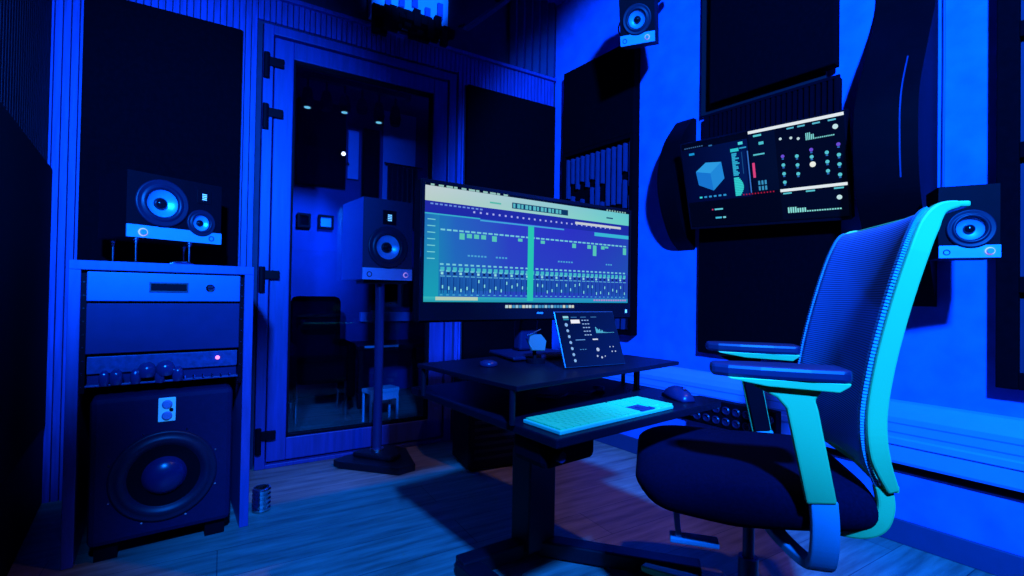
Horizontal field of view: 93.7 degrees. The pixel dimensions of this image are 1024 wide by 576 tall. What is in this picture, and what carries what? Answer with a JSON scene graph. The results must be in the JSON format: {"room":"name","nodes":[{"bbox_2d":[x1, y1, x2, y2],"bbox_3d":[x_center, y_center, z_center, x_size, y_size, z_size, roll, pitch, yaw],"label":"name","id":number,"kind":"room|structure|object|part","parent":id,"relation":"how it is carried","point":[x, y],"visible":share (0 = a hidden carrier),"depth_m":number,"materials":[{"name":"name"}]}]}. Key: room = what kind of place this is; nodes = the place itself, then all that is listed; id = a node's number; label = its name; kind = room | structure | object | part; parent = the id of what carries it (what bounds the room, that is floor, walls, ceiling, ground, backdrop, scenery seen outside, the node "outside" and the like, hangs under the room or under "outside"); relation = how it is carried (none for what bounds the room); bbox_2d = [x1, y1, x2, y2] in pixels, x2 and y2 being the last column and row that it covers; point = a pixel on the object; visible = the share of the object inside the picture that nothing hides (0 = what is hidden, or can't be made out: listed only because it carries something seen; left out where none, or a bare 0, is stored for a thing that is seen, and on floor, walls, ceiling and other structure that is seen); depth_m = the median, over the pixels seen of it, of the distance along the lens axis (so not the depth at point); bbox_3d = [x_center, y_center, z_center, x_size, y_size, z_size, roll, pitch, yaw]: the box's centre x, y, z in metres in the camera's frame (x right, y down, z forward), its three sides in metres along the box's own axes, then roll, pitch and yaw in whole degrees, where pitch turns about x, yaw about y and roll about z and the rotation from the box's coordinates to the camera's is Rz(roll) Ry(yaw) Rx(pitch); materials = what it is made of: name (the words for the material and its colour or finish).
{"room":"studio","nodes":[
{"label":"studio","id":0,"kind":"room"},
{"bbox_2d":[42,0,555,502],"bbox_3d":[-0.867,-0.526,2.659,2.800,2.850,0.148,1,-1,-31],"label":"wall","id":1,"kind":"structure","parent":0,"point":[489,38],"depth_m":2.33,"materials":[{"name":"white wood"}]},
{"bbox_2d":[77,0,242,265],"bbox_3d":[-1.552,-0.354,2.142,0.581,1.776,0.030,1,-1,-31],"label":"acoustic panel","id":2,"kind":"object","parent":1,"relation":"attached to","point":[161,90],"visible":0.44,"depth_m":2.12,"materials":[{"name":"fabric"}]},
{"bbox_2d":[253,23,456,470],"bbox_3d":[-0.818,-0.197,2.651,1.032,2.194,0.150,1,-1,-31],"label":"door","id":3,"kind":"structure","parent":1,"relation":"in","point":[283,49],"depth_m":2.43,"materials":[{"name":"white wood"}]},
{"bbox_2d":[368,0,454,47],"bbox_3d":[-0.550,-1.567,2.659,0.440,0.428,0.177,1,-1,-31],"label":"diffuser","id":4,"kind":"object","parent":1,"relation":"in","point":[424,21],"visible":1,"depth_m":2.62,"materials":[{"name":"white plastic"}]},
{"bbox_2d":[276,0,556,82],"bbox_3d":[-0.796,-1.436,2.616,2.540,0.020,0.043,1,-1,-31],"label":"trim","id":5,"kind":"structure","parent":1,"relation":"attached to","point":[304,5],"depth_m":2.76,"materials":[{"name":"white wood"}]},
{"bbox_2d":[460,84,555,358],"bbox_3d":[-0.012,-0.162,3.057,0.656,2.126,0.045,1,-1,-31],"label":"acoustic panel","id":6,"kind":"object","parent":1,"relation":"attached to","point":[509,141],"visible":0.44,"depth_m":3.01,"materials":[{"name":"fabric"}]},
{"bbox_3d":[-0.021,-0.162,3.071,0.656,2.126,0.012,1,-1,-31],"label":"backing frame","id":7,"kind":"part","parent":6,"relation":"part of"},
{"bbox_2d":[508,0,555,77],"bbox_3d":[0.142,-1.676,3.177,0.356,0.504,0.047,1,-1,-31],"label":"slatted panel","id":8,"kind":"object","parent":1,"relation":"attached to","point":[531,31],"depth_m":3.17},
{"bbox_2d":[266,67,428,397],"bbox_3d":[-1.565,-0.519,4.111,3.500,2.850,0.100,1,-1,-31],"label":"wall","id":9,"kind":"structure","parent":0,"point":[316,253],"depth_m":4.15,"materials":[{"name":"paint"}]},
{"bbox_2d":[297,212,310,227],"bbox_3d":[-1.709,-0.556,3.944,0.100,0.115,0.033,1,-1,-31],"label":"picture frame","id":10,"kind":"object","parent":9,"relation":"attached to","point":[303,219],"visible":1,"depth_m":3.94,"materials":[{"name":"black plastic"}]},
{"bbox_2d":[300,215,307,224],"bbox_3d":[-1.712,-0.556,3.950,0.064,0.079,0.016,1,-1,-31],"label":"picture","id":11,"kind":"object","parent":10,"relation":"attached to","point":[303,218],"depth_m":3.94,"materials":[{"name":"paper"}]},
{"bbox_2d":[294,97,345,190],"bbox_3d":[-1.589,-1.196,4.004,0.392,0.712,0.059,1,-1,-31],"label":"acoustic panel","id":12,"kind":"object","parent":9,"relation":"attached to","point":[319,160],"visible":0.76,"depth_m":3.97,"materials":[{"name":"fabric"}]},
{"bbox_2d":[318,214,333,229],"bbox_3d":[-1.563,-0.553,4.032,0.120,0.115,0.033,1,-1,-31],"label":"picture frame","id":13,"kind":"object","parent":9,"relation":"attached to","point":[324,221],"visible":1,"depth_m":4.03,"materials":[{"name":"black plastic"}]},
{"bbox_2d":[321,217,330,226],"bbox_3d":[-1.566,-0.553,4.037,0.084,0.079,0.016,1,-1,-31],"label":"picture","id":14,"kind":"object","parent":13,"relation":"attached to","point":[325,221],"depth_m":4.03,"materials":[{"name":"paint"}]},
{"bbox_2d":[346,130,358,180],"bbox_3d":[-1.374,-1.147,4.155,0.100,0.428,0.020,1,-1,-31],"label":"board","id":15,"kind":"object","parent":9,"relation":"attached to","point":[353,136],"visible":1,"depth_m":4.15,"materials":[{"name":"paint"}]},
{"bbox_2d":[360,128,379,197],"bbox_3d":[-1.244,-0.988,4.217,0.152,0.812,0.049,1,-1,-31],"label":"acoustic panel","id":16,"kind":"object","parent":9,"relation":"attached to","point":[370,150],"visible":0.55,"depth_m":4.19,"materials":[{"name":"fabric"}]},
{"bbox_3d":[-1.252,-0.988,4.232,0.152,0.812,0.014,1,-1,-31],"label":"backing frame","id":17,"kind":"part","parent":16,"relation":"part of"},
{"bbox_2d":[372,284,397,303],"bbox_3d":[-1.129,-0.025,4.289,0.222,0.332,0.039,1,-1,-31],"label":"window","id":18,"kind":"structure","parent":9,"relation":"in","point":[391,290],"depth_m":4.29,"materials":[{"name":"black"}]},
{"bbox_2d":[359,310,412,322],"bbox_3d":[-0.805,0.263,4.465,1.200,0.110,0.070,1,-1,-31],"label":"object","id":19,"kind":"object","parent":9,"relation":"attached to","point":[363,316],"visible":0.48,"depth_m":4.25,"materials":[{"name":"paint"}]},
{"bbox_2d":[382,111,415,198],"bbox_3d":[-1.027,-1.077,4.364,0.320,1.012,0.020,1,-1,-31],"label":"board","id":20,"kind":"object","parent":9,"relation":"attached to","point":[399,143],"visible":0.32,"depth_m":4.35,"materials":[{"name":"paint"}]},
{"bbox_2d":[384,162,421,228],"bbox_3d":[-0.978,-0.817,4.293,0.340,0.568,0.057,1,-1,-31],"label":"curtain","id":21,"kind":"object","parent":9,"relation":"hanging from","point":[400,181],"visible":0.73,"depth_m":4.29,"materials":[{"name":"black fabric"}]},
{"bbox_3d":[-0.972,-1.093,4.293,0.340,0.016,0.016,1,-1,-31],"label":"curtain rail","id":22,"kind":"part","parent":21,"relation":"part of","materials":[{"name":"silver metal"}]},
{"bbox_2d":[401,277,412,306],"bbox_3d":[-0.852,0.037,4.455,0.352,0.282,0.039,1,-1,-31],"label":"window","id":23,"kind":"structure","parent":9,"relation":"in","point":[406,289],"depth_m":4.37,"materials":[{"name":"black"}]},
{"bbox_2d":[7,388,994,575],"bbox_3d":[-0.047,0.940,1.643,3.500,0.080,6.712,1,-1,-32],"label":"floor","id":24,"kind":"structure","parent":0,"point":[322,519],"depth_m":1.78,"materials":[{"name":"brown wood"}]},
{"bbox_2d":[60,259,253,570],"bbox_3d":[-1.352,0.390,1.875,0.515,0.982,0.584,1,-1,-36],"label":"equipment rack","id":25,"kind":"object","parent":24,"relation":"on","point":[113,306],"depth_m":1.64,"materials":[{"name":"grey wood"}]},
{"bbox_3d":[-1.550,0.409,1.734,0.030,0.935,0.580,1,-1,-36],"label":"panel","id":26,"kind":"part","parent":25,"relation":"part of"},
{"bbox_3d":[-1.365,0.144,1.526,0.014,0.385,0.006,1,-1,-36],"label":"rack rail","id":27,"kind":"part","parent":25,"relation":"part of","materials":[{"name":"black plastic"}]},
{"bbox_2d":[110,237,191,263],"bbox_3d":[-1.413,-0.135,1.934,0.220,0.101,0.310,1,-1,31],"label":"stand","id":28,"kind":"object","parent":25,"relation":"on","point":[136,239],"visible":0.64,"depth_m":1.88,"materials":[{"name":"black plastic"}]},
{"bbox_3d":[-1.413,-0.090,1.934,0.220,0.012,0.310,1,-1,31],"label":"frame","id":29,"kind":"part","parent":28,"relation":"part of","materials":[{"name":"black plastic"}]},
{"bbox_2d":[98,169,221,246],"bbox_3d":[-1.414,-0.308,1.945,0.264,0.244,0.331,1,-1,31],"label":"speaker","id":30,"kind":"object","parent":28,"relation":"on","point":[151,208],"visible":1,"depth_m":1.85,"materials":[{"name":"black plastic"}]},
{"bbox_3d":[-1.366,-0.207,1.779,0.008,0.021,0.021,1,-1,31],"label":"volume knob","id":31,"kind":"part","parent":30,"relation":"part of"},
{"bbox_2d":[86,377,232,562],"bbox_3d":[-1.291,0.617,1.783,0.392,0.528,0.485,1,-1,-36],"label":"subwoofer","id":32,"kind":"object","parent":25,"relation":"in","point":[160,453],"visible":0.98,"depth_m":1.60,"materials":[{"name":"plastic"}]},
{"bbox_3d":[-1.163,0.409,1.618,0.048,0.080,0.006,1,-1,-36],"label":"control plate","id":33,"kind":"part","parent":32,"relation":"part of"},
{"bbox_2d":[84,348,237,387],"bbox_3d":[-1.273,0.274,1.770,0.424,0.095,0.367,1,-1,-36],"label":"amplifier","id":34,"kind":"object","parent":25,"relation":"in","point":[107,369],"visible":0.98,"depth_m":1.63,"materials":[{"name":"black metal"}]},
{"bbox_3d":[-1.346,-0.069,1.883,0.515,0.030,0.580,1,-1,-36],"label":"panel","id":35,"kind":"part","parent":25,"relation":"part of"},
{"bbox_3d":[-1.188,0.135,1.659,0.428,0.163,0.008,1,-1,-36],"label":"blank panel","id":36,"kind":"part","parent":25,"relation":"part of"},
{"bbox_3d":[-1.521,0.404,2.106,0.455,0.915,0.012,1,-1,-36],"label":"panel","id":37,"kind":"part","parent":25,"relation":"part of","materials":[{"name":"metal"}]},
{"bbox_3d":[-1.295,-0.001,1.811,0.428,0.095,0.396,1,-1,-36],"label":"drawer","id":38,"kind":"part","parent":25,"relation":"part of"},
{"bbox_3d":[-1.237,-0.092,1.804,0.019,0.016,0.089,1,-1,26],"label":"cable coil","id":39,"kind":"part","parent":25,"relation":"part of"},
{"bbox_3d":[-1.158,0.419,2.019,0.030,0.935,0.580,1,-1,-36],"label":"panel","id":40,"kind":"part","parent":25,"relation":"part of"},
{"bbox_3d":[-1.008,0.153,1.786,0.014,0.385,0.006,1,-1,-36],"label":"rack rail","id":41,"kind":"part","parent":25,"relation":"part of","materials":[{"name":"black plastic"}]},
{"bbox_2d":[252,484,270,512],"bbox_3d":[-0.999,0.841,1.914,0.068,0.094,0.068,1,-1,-17],"label":"metal cup","id":42,"kind":"object","parent":24,"relation":"on","point":[261,497],"visible":1,"depth_m":1.89,"materials":[{"name":"silver metal"}]},
{"bbox_2d":[288,296,355,423],"bbox_3d":[-1.370,0.480,3.397,0.440,0.840,0.380,1,-1,-31],"label":"armchair","id":43,"kind":"object","parent":24,"relation":"on","point":[318,355],"visible":0.89,"depth_m":3.41,"materials":[{"name":"fabric"}]},
{"bbox_3d":[-1.578,0.767,3.422,0.024,0.260,0.023,1,-1,-31],"label":"leg","id":44,"kind":"part","parent":43,"relation":"part of","materials":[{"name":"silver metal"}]},
{"bbox_3d":[-1.531,0.566,3.293,0.060,0.380,0.350,1,-1,-31],"label":"armrest","id":45,"kind":"part","parent":43,"relation":"part of","materials":[{"name":"fabric"}]},
{"bbox_3d":[-1.434,0.766,3.182,0.024,0.260,0.023,1,-1,-31],"label":"leg","id":46,"kind":"part","parent":43,"relation":"part of","materials":[{"name":"silver metal"}]},
{"bbox_3d":[-1.439,0.330,3.519,0.340,0.540,0.100,1,-1,-31],"label":"backrest","id":47,"kind":"part","parent":43,"relation":"part of","materials":[{"name":"fabric"}]},
{"bbox_3d":[-1.351,0.575,3.361,0.320,0.150,0.300,1,-1,-31],"label":"seat","id":48,"kind":"part","parent":43,"relation":"part of","materials":[{"name":"fabric"}]},
{"bbox_3d":[-1.304,0.773,3.587,0.024,0.260,0.023,1,-1,-31],"label":"leg","id":49,"kind":"part","parent":43,"relation":"part of","materials":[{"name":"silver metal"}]},
{"bbox_3d":[-1.160,0.773,3.347,0.024,0.260,0.023,1,-1,-31],"label":"leg","id":50,"kind":"part","parent":43,"relation":"part of","materials":[{"name":"silver metal"}]},
{"bbox_3d":[-1.206,0.574,3.489,0.060,0.380,0.350,1,-1,-31],"label":"armrest","id":51,"kind":"part","parent":43,"relation":"part of","materials":[{"name":"fabric"}]},
{"bbox_2d":[333,280,414,474],"bbox_3d":[-0.681,0.430,2.429,0.377,0.938,0.358,1,-1,-29],"label":"speaker stand","id":52,"kind":"object","parent":24,"relation":"on","point":[379,458],"visible":1,"depth_m":2.46,"materials":[{"name":"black metal"}]},
{"bbox_3d":[-0.688,0.882,2.422,0.377,0.035,0.357,1,-1,-29],"label":"foot plate","id":53,"kind":"part","parent":52,"relation":"part of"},
{"bbox_2d":[341,196,412,280],"bbox_3d":[-0.712,-0.243,2.534,0.262,0.405,0.314,2,-1,-38],"label":"speaker","id":54,"kind":"object","parent":52,"relation":"on","point":[376,233],"visible":1,"depth_m":2.42,"materials":[{"name":"plastic"}]},
{"bbox_3d":[-0.688,-0.030,2.522,0.220,0.016,0.190,1,-1,-29],"label":"plate","id":55,"kind":"part","parent":52,"relation":"part of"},
{"bbox_2d":[362,385,398,421],"bbox_3d":[-0.899,0.794,3.282,0.120,0.225,0.220,0,-1,45],"label":"stool","id":56,"kind":"object","parent":24,"relation":"on","point":[390,392],"visible":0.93,"depth_m":3.25,"materials":[{"name":"paint"}]},
{"bbox_3d":[-1.006,0.804,3.246,0.012,0.200,0.012,0,-1,45],"label":"leg","id":57,"kind":"part","parent":56,"relation":"part of","materials":[{"name":"white paint"}]},
{"bbox_3d":[-0.934,0.804,3.175,0.012,0.200,0.012,0,-1,45],"label":"leg","id":58,"kind":"part","parent":56,"relation":"part of","materials":[{"name":"white paint"}]},
{"bbox_3d":[-0.898,0.694,3.283,0.120,0.025,0.220,0,-1,45],"label":"seat","id":59,"kind":"part","parent":56,"relation":"part of","materials":[{"name":"white paint"}]},
{"bbox_3d":[-0.865,0.808,3.388,0.012,0.200,0.012,0,-1,45],"label":"leg","id":60,"kind":"part","parent":56,"relation":"part of","materials":[{"name":"white paint"}]},
{"bbox_3d":[-0.794,0.808,3.318,0.012,0.200,0.012,0,-1,45],"label":"leg","id":61,"kind":"part","parent":56,"relation":"part of","materials":[{"name":"white paint"}]},
{"bbox_2d":[347,339,423,408],"bbox_3d":[-0.998,0.676,3.897,0.600,0.472,0.404,1,-1,-31],"label":"table","id":62,"kind":"object","parent":24,"relation":"on","point":[405,343],"visible":0.45,"depth_m":3.76,"materials":[{"name":"laminate"}]},
{"bbox_3d":[-1.143,0.686,3.614,0.030,0.440,0.030,1,-1,-31],"label":"leg","id":63,"kind":"part","parent":62,"relation":"part of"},
{"bbox_3d":[-0.856,0.698,4.183,0.030,0.440,0.030,1,-1,-31],"label":"leg","id":64,"kind":"part","parent":62,"relation":"part of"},
{"bbox_2d":[452,377,514,471],"bbox_3d":[-0.073,0.691,2.547,0.420,0.440,0.264,1,-1,-25],"label":"equipment case","id":65,"kind":"object","parent":24,"relation":"on","point":[477,444],"visible":0.43,"depth_m":2.39,"materials":[{"name":"black plastic"}]},
{"bbox_2d":[474,421,514,460],"bbox_3d":[-0.018,0.685,2.429,0.360,0.330,0.004,1,-1,-25],"label":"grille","id":66,"kind":"object","parent":65,"relation":"attached to","point":[491,442],"depth_m":2.39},
{"bbox_2d":[411,378,720,575],"bbox_3d":[0.174,0.609,1.459,0.740,0.585,0.660,2,-1,-38],"label":"desk","id":67,"kind":"object","parent":24,"relation":"on","point":[537,452],"visible":0.86,"depth_m":1.48,"materials":[{"name":"laminate"}]},
{"bbox_2d":[417,354,678,425],"bbox_3d":[0.127,0.270,1.454,0.697,0.090,0.430,2,-1,-41],"label":"shelf","id":68,"kind":"object","parent":67,"relation":"on","point":[514,376],"visible":0.9,"depth_m":1.30,"materials":[{"name":"laminate"}]},
{"bbox_3d":[-0.254,0.269,1.377,0.014,0.078,0.014,2,-1,-42],"label":"post","id":69,"kind":"part","parent":68,"relation":"part of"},
{"bbox_2d":[479,360,497,366],"bbox_3d":[-0.067,0.212,1.357,0.052,0.018,0.052,1,-1,0],"label":"puck","id":70,"kind":"object","parent":68,"relation":"on","point":[485,363],"visible":1,"depth_m":1.34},
{"bbox_3d":[0.001,0.270,1.082,0.014,0.078,0.014,2,-1,-41],"label":"post","id":71,"kind":"part","parent":68,"relation":"part of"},
{"bbox_2d":[413,178,630,360],"bbox_3d":[0.064,-0.039,1.593,0.826,0.520,0.200,1,-1,-33],"label":"monitor","id":72,"kind":"object","parent":68,"relation":"on","point":[481,253],"visible":0.98,"depth_m":1.50,"materials":[{"name":"black plastic"}]},
{"bbox_2d":[526,329,545,363],"bbox_3d":[0.072,0.173,1.435,0.056,0.102,0.062,1,-1,9],"label":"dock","id":73,"kind":"object","parent":68,"relation":"on","point":[537,342],"visible":1,"depth_m":1.43,"materials":[{"name":"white plastic"}]},
{"bbox_2d":[553,311,624,367],"bbox_3d":[0.216,0.147,1.418,0.218,0.154,0.111,1,-1,-29],"label":"tablet","id":74,"kind":"object","parent":68,"relation":"on","point":[589,338],"visible":1,"depth_m":1.39,"materials":[{"name":"metal"}]},
{"bbox_3d":[0.378,0.283,1.629,0.014,0.078,0.014,2,-1,-41],"label":"post","id":75,"kind":"part","parent":68,"relation":"part of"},
{"bbox_3d":[0.400,0.282,1.529,0.014,0.078,0.014,2,-1,-42],"label":"post","id":76,"kind":"part","parent":68,"relation":"part of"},
{"bbox_3d":[0.104,0.365,1.038,0.024,0.024,0.014,2,-1,-38],"label":"height knob","id":77,"kind":"part","parent":67,"relation":"part of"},
{"bbox_2d":[523,396,672,434],"bbox_3d":[0.226,0.307,1.182,0.417,0.012,0.122,2,-1,-39],"label":"keyboard","id":78,"kind":"object","parent":67,"relation":"on","point":[563,422],"visible":1,"depth_m":1.14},
{"bbox_2d":[661,385,694,402],"bbox_3d":[0.481,0.301,1.394,0.066,0.036,0.116,1,-1,-13],"label":"computer mouse","id":79,"kind":"object","parent":67,"relation":"on","point":[676,393],"visible":1,"depth_m":1.36,"materials":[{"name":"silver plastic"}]},
{"bbox_2d":[635,200,970,575],"bbox_3d":[0.659,0.367,1.246,0.659,1.079,0.621,1,-1,16],"label":"office chair","id":80,"kind":"object","parent":24,"relation":"on","point":[761,478],"visible":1,"depth_m":1.05,"materials":[{"name":"fabric"}]},
{"bbox_3d":[0.497,0.830,1.356,0.281,0.048,0.050,0,-1,45],"label":"leg","id":81,"kind":"part","parent":80,"relation":"part of","materials":[{"name":"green plastic"}]},
{"bbox_3d":[0.437,0.556,1.152,0.110,0.108,0.040,1,-1,16],"label":"adjust lever","id":82,"kind":"part","parent":80,"relation":"part of","materials":[{"name":"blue plastic"}]},
{"bbox_3d":[0.724,0.329,1.497,0.152,0.232,0.017,1,-1,16],"label":"arm post","id":83,"kind":"part","parent":80,"relation":"part of","materials":[{"name":"black plastic"}]},
{"bbox_3d":[0.583,0.475,1.257,0.500,0.124,0.490,1,-1,16],"label":"seat","id":84,"kind":"part","parent":80,"relation":"part of","materials":[{"name":"fabric"}]},
{"bbox_2d":[718,351,799,360],"bbox_3d":[0.749,0.205,1.474,0.222,0.019,0.080,1,-1,16],"label":"armrest","id":85,"kind":"object","parent":80,"relation":"on","point":[733,355],"depth_m":1.43,"materials":[{"name":"white plastic"}]},
{"bbox_2d":[728,376,850,392],"bbox_3d":[0.568,0.196,1.006,0.222,0.019,0.080,1,-1,16],"label":"armrest","id":86,"kind":"object","parent":80,"relation":"on","point":[769,384],"depth_m":0.96,"materials":[{"name":"white plastic"}]},
{"bbox_3d":[0.577,0.320,0.983,0.152,0.232,0.017,1,-1,16],"label":"arm post","id":87,"kind":"part","parent":80,"relation":"part of","materials":[{"name":"green plastic"}]},
{"bbox_3d":[0.843,0.417,1.183,0.050,0.020,0.430,1,-1,16],"label":"rail","id":88,"kind":"part","parent":80,"relation":"part of","materials":[{"name":"blue plastic"}]},
{"bbox_3d":[0.953,-0.162,1.162,0.053,0.012,0.464,1,-1,16],"label":"rail","id":89,"kind":"part","parent":80,"relation":"part of","materials":[{"name":"green plastic"}]},
{"bbox_2d":[548,0,565,6],"bbox_3d":[0.002,-1.989,1.679,3.500,0.080,6.712,1,-1,-32],"label":"ceiling","id":90,"kind":"structure","parent":0,"point":[557,2],"depth_m":3.23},
{"bbox_2d":[341,78,345,155],"bbox_3d":[-1.298,-1.485,3.725,0.032,0.920,0.032,1,-1,-31],"label":"spot lamp","id":91,"kind":"object","parent":90,"relation":"hanging from","point":[343,152],"visible":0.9,"depth_m":3.72,"materials":[{"name":"white"}]},
{"bbox_2d":[296,66,410,126],"bbox_3d":[-1.231,-1.621,3.649,0.950,0.647,0.089,1,-1,-31],"label":"rig","id":92,"kind":"object","parent":90,"relation":"hanging from","point":[307,99],"visible":0.84,"depth_m":3.62,"materials":[{"name":"black metal"}]},
{"bbox_2d":[458,0,511,30],"bbox_3d":[-0.001,-1.706,2.735,0.667,0.459,0.088,1,-1,13],"label":"rail","id":93,"kind":"object","parent":90,"relation":"attached to","point":[500,4],"visible":1,"depth_m":2.75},
{"bbox_2d":[552,0,1023,556],"bbox_3d":[1.638,-0.498,1.602,0.121,2.850,4.300,1,-1,-38],"label":"wall","id":94,"kind":"structure","parent":0,"point":[946,357],"depth_m":1.74,"materials":[{"name":"paint"}]},
{"bbox_2d":[562,46,640,335],"bbox_3d":[0.520,-0.565,2.913,0.059,1.660,0.570,1,-1,-38],"label":"panel","id":95,"kind":"object","parent":94,"relation":"attached to","point":[601,109],"visible":0.48,"depth_m":2.83,"materials":[{"name":"fabric"}]},
{"bbox_2d":[562,133,637,335],"bbox_3d":[0.507,-0.300,2.903,0.038,1.130,0.570,1,-1,-38],"label":"grille","id":96,"kind":"object","parent":95,"relation":"attached to","point":[603,172],"depth_m":2.81,"materials":[{"name":"fabric"}]},
{"bbox_2d":[618,0,660,49],"bbox_3d":[0.636,-1.361,2.363,0.249,0.397,0.362,1,-1,22],"label":"speaker","id":97,"kind":"object","parent":94,"relation":"attached to","point":[638,24],"visible":1,"depth_m":2.27},
{"bbox_2d":[657,118,696,250],"bbox_3d":[0.825,-0.526,2.406,0.188,0.660,0.095,1,-1,-37],"label":"acoustic panel","id":98,"kind":"object","parent":94,"relation":"in","point":[671,189],"visible":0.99,"depth_m":2.37,"materials":[{"name":"fabric"}]},
{"bbox_2d":[698,74,841,362],"bbox_3d":[1.116,-0.265,2.139,0.043,1.160,0.603,1,-1,-37],"label":"slatted panel","id":99,"kind":"object","parent":94,"relation":"attached to","point":[757,283],"visible":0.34,"depth_m":2.12,"materials":[{"name":"wood"}]},
{"bbox_2d":[680,109,854,228],"bbox_3d":[1.045,-0.465,2.021,0.191,0.413,0.661,2,-1,-40],"label":"screen","id":100,"kind":"object","parent":99,"relation":"attached to","point":[799,170],"visible":1,"depth_m":1.95,"materials":[{"name":"glass"}]},
{"bbox_2d":[704,74,840,138],"bbox_3d":[1.117,-0.570,2.124,0.014,0.550,0.578,1,-1,-37],"label":"grille","id":101,"kind":"object","parent":99,"relation":"attached to","point":[822,96],"depth_m":2.08,"materials":[{"name":"metal"}]},
{"bbox_2d":[701,0,839,117],"bbox_3d":[1.117,-1.383,2.142,0.084,1.065,0.600,1,-1,-37],"label":"acoustic panel","id":102,"kind":"object","parent":94,"relation":"attached to","point":[752,50],"visible":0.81,"depth_m":2.10,"materials":[{"name":"fabric"}]},
{"bbox_2d":[555,349,1023,500],"bbox_3d":[1.525,0.537,1.516,0.121,0.255,4.200,1,-1,-37],"label":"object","id":103,"kind":"object","parent":94,"relation":"attached to","point":[981,451],"depth_m":1.66,"materials":[{"name":"paint"}]},
{"bbox_2d":[693,413,700,419],"bbox_3d":[0.875,0.603,2.271,0.012,0.038,0.038,1,-1,-37],"label":"socket","id":104,"kind":"object","parent":103,"relation":"attached to","point":[697,416],"depth_m":2.27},
{"bbox_2d":[702,414,709,421],"bbox_3d":[0.904,0.603,2.234,0.012,0.038,0.038,1,-1,-37],"label":"socket","id":105,"kind":"object","parent":103,"relation":"attached to","point":[705,417],"depth_m":2.23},
{"bbox_2d":[712,416,719,423],"bbox_3d":[0.932,0.603,2.197,0.012,0.038,0.038,1,-1,-38],"label":"socket","id":106,"kind":"object","parent":103,"relation":"attached to","point":[715,419],"depth_m":2.20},
{"bbox_2d":[721,418,729,425],"bbox_3d":[0.961,0.603,2.159,0.012,0.038,0.038,1,-1,-38],"label":"socket","id":107,"kind":"object","parent":103,"relation":"attached to","point":[724,421],"depth_m":2.16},
{"bbox_2d":[722,407,729,414],"bbox_3d":[0.962,0.553,2.160,0.012,0.038,0.038,1,-1,-38],"label":"socket","id":108,"kind":"object","parent":103,"relation":"attached to","point":[725,410],"depth_m":2.16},
{"bbox_2d":[731,420,739,428],"bbox_3d":[0.990,0.603,2.122,0.012,0.038,0.038,1,-1,-37],"label":"socket","id":109,"kind":"object","parent":103,"relation":"attached to","point":[735,424],"depth_m":2.12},
{"bbox_2d":[732,409,739,416],"bbox_3d":[0.990,0.553,2.123,0.012,0.038,0.038,1,-1,-37],"label":"socket","id":110,"kind":"object","parent":103,"relation":"attached to","point":[735,412],"depth_m":2.12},
{"bbox_3d":[0.996,0.576,2.156,0.063,0.115,0.380,1,-1,-37],"label":"socket strip","id":111,"kind":"part","parent":103,"relation":"part of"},
{"bbox_2d":[742,411,748,419],"bbox_3d":[1.019,0.553,2.086,0.012,0.038,0.038,1,-1,-37],"label":"socket","id":112,"kind":"object","parent":103,"relation":"attached to","point":[745,416],"depth_m":2.09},
{"bbox_2d":[742,422,750,430],"bbox_3d":[1.018,0.603,2.085,0.012,0.038,0.038,1,-1,-37],"label":"socket","id":113,"kind":"object","parent":103,"relation":"attached to","point":[746,426],"depth_m":2.09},
{"bbox_2d":[769,416,773,424],"bbox_3d":[1.076,0.553,2.011,0.012,0.038,0.038,1,-1,-38],"label":"socket","id":114,"kind":"object","parent":103,"relation":"attached to","point":[771,418],"depth_m":2.00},
{"bbox_2d":[595,433,1023,575],"bbox_3d":[1.562,0.883,1.544,0.016,0.085,4.300,1,-1,-37],"label":"baseboard","id":115,"kind":"structure","parent":94,"relation":"attached to","point":[991,560],"depth_m":1.64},
{"bbox_2d":[853,0,938,306],"bbox_3d":[1.347,-0.807,1.683,0.252,1.740,0.177,1,-1,-38],"label":"acoustic panel","id":116,"kind":"object","parent":94,"relation":"in","point":[895,123],"visible":0.87,"depth_m":1.64,"materials":[{"name":"fabric"}]},
{"bbox_2d":[941,0,945,186],"bbox_3d":[1.511,-1.104,1.678,0.010,1.620,0.008,1,-1,0],"label":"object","id":117,"kind":"object","parent":94,"relation":"attached to","point":[944,1],"visible":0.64,"depth_m":1.67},
{"bbox_2d":[926,183,1000,260],"bbox_3d":[1.397,-0.189,1.514,0.149,0.210,0.330,0,-1,34],"label":"speaker","id":118,"kind":"object","parent":94,"relation":"attached to","point":[972,232],"visible":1,"depth_m":1.39},
{"bbox_3d":[1.351,-0.105,1.356,0.015,0.015,0.008,1,-1,27],"label":"volume knob","id":119,"kind":"part","parent":118,"relation":"part of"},
{"bbox_2d":[995,0,1023,389],"bbox_3d":[1.801,-0.735,1.249,0.059,2.100,0.760,1,-1,-37],"label":"panel","id":120,"kind":"object","parent":94,"relation":"attached to","point":[1009,354],"visible":1,"depth_m":1.50,"materials":[{"name":"fabric"}]},
{"bbox_3d":[-0.621,-0.553,0.171,0.120,2.850,4.400,1,-1,-37],"label":"wall","id":121,"kind":"structure","parent":0,"visible":0},
{"bbox_2d":[0,427,43,575],"bbox_3d":[-0.613,0.718,0.241,0.032,0.310,4.300,1,-1,-38],"label":"baseboard","id":122,"kind":"structure","parent":121,"relation":"attached to","point":[21,490],"depth_m":1.58,"materials":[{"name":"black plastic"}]},
{"bbox_2d":[0,102,51,485],"bbox_3d":[-1.329,0.033,1.203,0.037,1.040,1.860,1,-1,-37],"label":"acoustic panel","id":123,"kind":"object","parent":121,"relation":"attached to","point":[25,175],"visible":1,"depth_m":1.51,"materials":[{"name":"black fabric"}]},
{"bbox_2d":[0,0,51,161],"bbox_3d":[-1.315,-1.217,1.214,0.020,1.420,1.860,1,-1,-37],"label":"slatted panel","id":124,"kind":"object","parent":121,"relation":"attached to","point":[25,25],"visible":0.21,"depth_m":1.59,"materials":[{"name":"wood"}]}
]}

